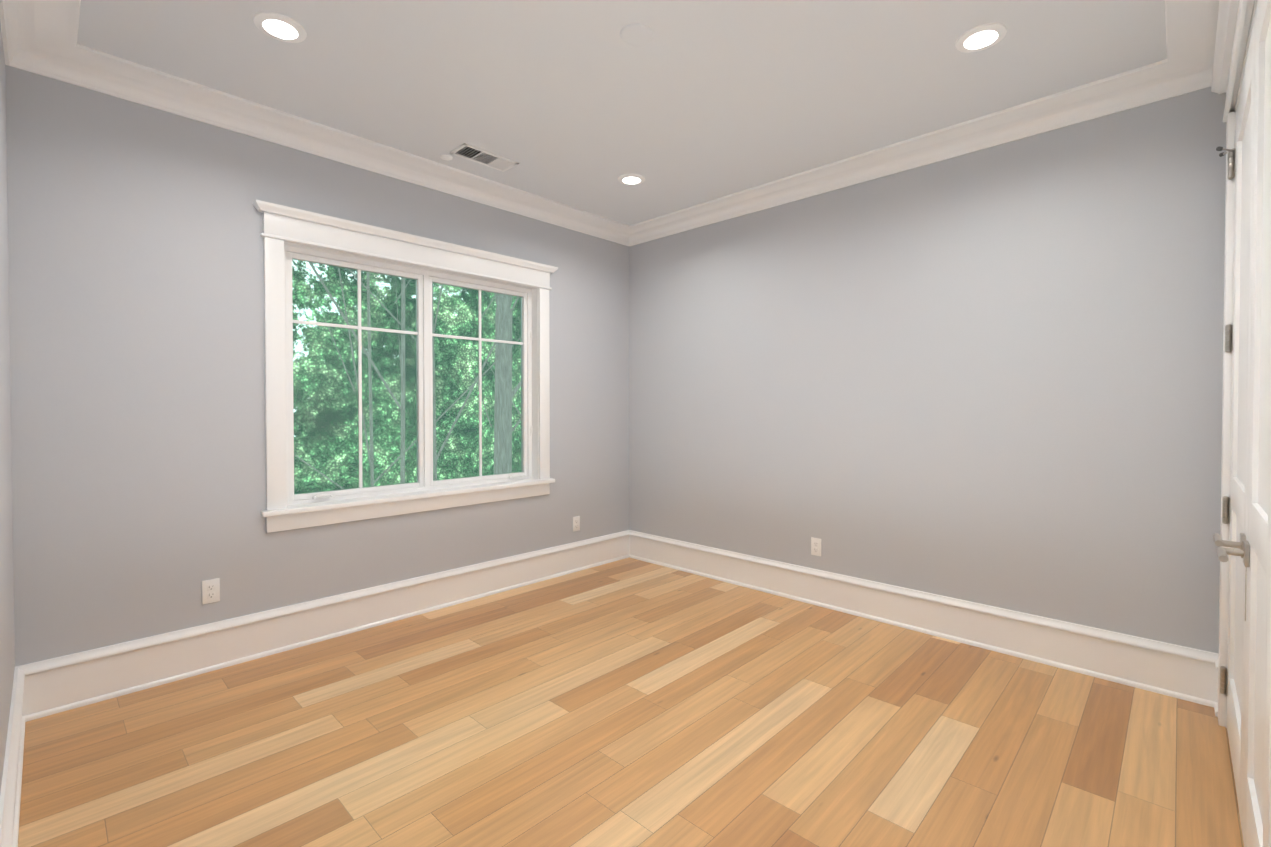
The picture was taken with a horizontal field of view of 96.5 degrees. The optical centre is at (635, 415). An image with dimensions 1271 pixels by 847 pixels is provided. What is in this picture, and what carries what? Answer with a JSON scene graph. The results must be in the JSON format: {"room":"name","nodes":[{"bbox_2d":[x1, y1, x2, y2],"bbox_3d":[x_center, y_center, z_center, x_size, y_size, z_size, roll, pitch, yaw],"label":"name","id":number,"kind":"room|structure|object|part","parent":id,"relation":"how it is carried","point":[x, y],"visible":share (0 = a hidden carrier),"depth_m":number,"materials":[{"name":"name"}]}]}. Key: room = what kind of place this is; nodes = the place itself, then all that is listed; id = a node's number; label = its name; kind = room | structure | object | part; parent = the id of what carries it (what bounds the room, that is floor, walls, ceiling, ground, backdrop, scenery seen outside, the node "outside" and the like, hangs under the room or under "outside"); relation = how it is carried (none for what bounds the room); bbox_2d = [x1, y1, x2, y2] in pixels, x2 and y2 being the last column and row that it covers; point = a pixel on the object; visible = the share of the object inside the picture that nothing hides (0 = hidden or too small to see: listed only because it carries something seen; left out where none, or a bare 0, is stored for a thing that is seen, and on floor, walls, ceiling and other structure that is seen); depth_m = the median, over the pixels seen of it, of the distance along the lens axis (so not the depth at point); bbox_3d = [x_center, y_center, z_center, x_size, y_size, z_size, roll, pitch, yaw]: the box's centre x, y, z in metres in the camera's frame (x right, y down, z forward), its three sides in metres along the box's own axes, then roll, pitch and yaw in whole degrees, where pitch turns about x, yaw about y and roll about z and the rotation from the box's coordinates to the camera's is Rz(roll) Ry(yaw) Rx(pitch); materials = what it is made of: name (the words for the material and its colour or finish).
{"room":"empty bedroom","nodes":[
{"label":"empty bedroom","id":0,"kind":"room"},
{"bbox_2d":[0,23,14,792],"bbox_3d":[-1.302,-0.124,1.006,3.883,2.910,0.160,1,1,44],"label":"wall","id":1,"kind":"structure","parent":0,"point":[7,652],"depth_m":1.97,"materials":[{"name":"grey paint"}]},
{"bbox_2d":[0,663,31,846],"bbox_3d":[-1.218,1.156,1.074,3.510,0.228,0.027,1,1,44],"label":"baseboard","id":2,"kind":"structure","parent":1,"relation":"attached to","point":[21,699],"depth_m":1.82,"materials":[{"name":"white paint"}]},
{"bbox_2d":[0,0,87,71],"bbox_3d":[-1.180,-1.436,1.119,3.150,0.088,0.200,1,1,44],"label":"crown molding","id":3,"kind":"structure","parent":1,"relation":"attached to","point":[40,36],"depth_m":2.17,"materials":[{"name":"white paint"}]},
{"bbox_2d":[5,65,628,665],"bbox_3d":[-1.351,-0.162,3.643,0.160,2.910,3.577,1,1,44],"label":"wall","id":4,"kind":"structure","parent":0,"point":[137,353],"depth_m":2.70,"materials":[{"name":"grey paint"}]},
{"bbox_2d":[202,578,219,604],"bbox_3d":[-2.079,0.860,2.779,0.007,0.115,0.070,1,1,44],"label":"electrical outlet","id":5,"kind":"object","parent":4,"relation":"attached to","point":[211,591],"visible":1,"depth_m":2.78,"materials":[{"name":"white plastic"}]},
{"bbox_2d":[3,47,643,245],"bbox_3d":[-1.220,-1.471,3.499,0.200,0.088,3.577,1,1,44],"label":"crown molding","id":6,"kind":"structure","parent":4,"relation":"attached to","point":[105,73],"depth_m":2.96,"materials":[{"name":"white paint"}]},
{"bbox_2d":[32,530,627,719],"bbox_3d":[-1.283,1.119,3.597,0.027,0.228,3.577,1,1,44],"label":"baseboard","id":7,"kind":"structure","parent":4,"relation":"attached to","point":[44,688],"depth_m":2.98,"materials":[{"name":"white paint"}]},
{"bbox_2d":[253,200,557,532],"bbox_3d":[-1.319,-0.249,3.624,0.220,1.692,1.913,1,1,44],"label":"window","id":8,"kind":"structure","parent":4,"relation":"in","point":[288,226],"depth_m":3.47,"materials":[{"name":"white paint"}]},
{"bbox_3d":[-1.369,-0.226,3.673,0.080,1.432,1.659,1,1,44],"label":"window frame sash","id":9,"kind":"part","parent":8,"relation":"part of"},
{"bbox_3d":[-1.335,-0.076,3.642,0.039,1.076,1.627,1,1,44],"label":"window crank hardware","id":10,"kind":"part","parent":8,"relation":"part of","materials":[{"name":"white"}]},
{"bbox_2d":[573,516,579,531],"bbox_3d":[-0.465,0.851,4.459,0.007,0.115,0.070,1,1,44],"label":"electrical outlet","id":11,"kind":"object","parent":4,"relation":"attached to","point":[576,523],"visible":1,"depth_m":4.46,"materials":[{"name":"white plastic"}]},
{"bbox_2d":[77,0,1166,225],"bbox_3d":[0.259,-1.544,2.077,4.623,0.100,3.897,1,1,44],"label":"ceiling","id":12,"kind":"structure","parent":0,"point":[581,105],"depth_m":2.47,"materials":[{"name":"paint"}]},
{"bbox_2d":[253,11,306,42],"bbox_3d":[-1.368,-1.491,2.186,0.176,0.010,0.176,1,1,44],"label":"recessed light","id":13,"kind":"object","parent":12,"relation":"in","point":[280,27],"visible":1,"depth_m":2.18,"materials":[{"name":"white paint"}]},
{"bbox_2d":[440,155,452,159],"bbox_3d":[-1.108,-1.507,3.323,0.072,0.012,0.072,1,1,44],"label":"smoke detector","id":14,"kind":"object","parent":12,"relation":"attached to","point":[446,157],"visible":1,"depth_m":3.31,"materials":[{"name":"white plastic"}]},
{"bbox_2d":[450,143,518,171],"bbox_3d":[-0.882,-1.507,3.328,0.170,0.013,0.360,1,1,44],"label":"ceiling vent","id":15,"kind":"object","parent":12,"relation":"in","point":[481,156],"visible":1,"depth_m":3.31,"materials":[{"name":"white metal"}]},
{"bbox_2d":[618,173,644,184],"bbox_3d":[-0.025,-1.512,3.642,0.176,0.010,0.176,1,1,44],"label":"recessed light","id":16,"kind":"object","parent":12,"relation":"in","point":[631,179],"visible":1,"depth_m":3.63,"materials":[{"name":"white paint"}]},
{"bbox_2d":[620,23,652,45],"bbox_3d":[0.003,-1.493,2.228,0.130,0.008,0.130,1,1,44],"label":"cover plate","id":17,"kind":"object","parent":12,"relation":"attached to","point":[636,34],"visible":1,"depth_m":2.22,"materials":[{"name":"paint"}]},
{"bbox_2d":[955,23,1006,52],"bbox_3d":[1.368,-1.492,2.248,0.176,0.010,0.176,1,1,44],"label":"recessed light","id":18,"kind":"object","parent":12,"relation":"in","point":[981,37],"visible":1,"depth_m":2.24,"materials":[{"name":"white paint"}]},
{"bbox_2d":[18,557,1243,846],"bbox_3d":[0.259,1.285,2.118,4.623,0.060,3.897,1,1,44],"label":"floor","id":19,"kind":"structure","parent":0,"point":[628,703],"depth_m":2.18,"materials":[{"name":"brown wood"}]},
{"bbox_2d":[629,87,1226,653],"bbox_3d":[1.286,-0.163,3.701,3.883,2.910,0.160,1,1,44],"label":"wall","id":20,"kind":"structure","parent":0,"point":[991,375],"depth_m":3.07,"materials":[{"name":"grey paint"}]},
{"bbox_2d":[811,537,820,555],"bbox_3d":[1.179,0.857,3.703,0.070,0.115,0.007,1,1,44],"label":"electrical outlet","id":21,"kind":"object","parent":20,"relation":"attached to","point":[816,546],"visible":1,"depth_m":3.70,"materials":[{"name":"white plastic"}]},
{"bbox_2d":[628,61,1159,241],"bbox_3d":[1.160,-1.472,3.554,3.150,0.088,0.200,1,1,44],"label":"crown molding","id":22,"kind":"structure","parent":20,"relation":"attached to","point":[1140,86],"depth_m":3.11,"materials":[{"name":"white paint"}]},
{"bbox_2d":[628,530,1218,713],"bbox_3d":[1.238,1.119,3.630,3.510,0.228,0.037,1,1,44],"label":"baseboard","id":23,"kind":"structure","parent":20,"relation":"attached to","point":[1177,671],"depth_m":3.07,"materials":[{"name":"white paint"}]},
{"bbox_2d":[1160,0,1219,99],"bbox_3d":[1.204,-1.437,1.170,0.200,0.088,3.577,1,1,44],"label":"crown molding","id":24,"kind":"structure","parent":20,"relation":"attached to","point":[1191,25],"depth_m":2.28,"materials":[{"name":"white paint"}]},
{"bbox_3d":[1.320,-0.125,1.078,0.120,2.910,3.577,1,1,44],"label":"wall","id":25,"kind":"structure","parent":0,"visible":0},
{"bbox_2d":[1216,146,1223,156],"bbox_3d":[2.330,-1.050,2.257,0.098,0.016,0.020,-1,1,-38],"label":"bumper cover","id":26,"kind":"object","parent":25,"relation":"attached to","point":[1219,148],"visible":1,"depth_m":2.23,"materials":[{"name":"grey rubber"}]},
{"bbox_2d":[1211,0,1270,846],"bbox_3d":[1.825,-0.050,1.652,0.185,2.623,1.904,1,1,44],"label":"door frame","id":27,"kind":"structure","parent":25,"relation":"attached to","point":[1235,20],"depth_m":2.21,"materials":[{"name":"white paint"}]},
{"bbox_2d":[1227,12,1255,834],"bbox_3d":[2.103,0.033,1.948,0.044,2.430,0.808,1,1,44],"label":"door leaf","id":28,"kind":"structure","parent":25,"relation":"in","point":[1240,387],"depth_m":2.02,"materials":[{"name":"white paint"}]},
{"bbox_2d":[1220,0,1270,846],"bbox_3d":[1.810,0.036,1.675,0.089,2.430,1.661,1,1,44],"label":"door leaf","id":29,"kind":"structure","parent":25,"relation":"in","point":[1257,530],"depth_m":1.57,"materials":[{"name":"white paint"}]},
{"bbox_3d":[1.796,0.041,1.690,0.047,2.171,1.661,1,1,44],"label":"door hinges","id":30,"kind":"part","parent":29,"relation":"part of","materials":[{"name":"silver metal"}]},
{"bbox_2d":[1213,533,1249,620],"bbox_3d":[1.783,0.485,1.700,0.065,0.243,0.382,1,1,44],"label":"handle","id":31,"kind":"object","parent":29,"relation":"attached to","point":[1243,545],"visible":1,"depth_m":1.65,"materials":[{"name":"grey metal"}]},
{"label":"outside","id":32,"kind":"structure","parent":0,"visible":0},
{"bbox_2d":[292,259,520,493],"bbox_3d":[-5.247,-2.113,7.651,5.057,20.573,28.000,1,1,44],"label":"window glass","id":33,"kind":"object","parent":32,"point":[442,452],"depth_m":9.97,"materials":[{"name":"clear glass"}]}
]}

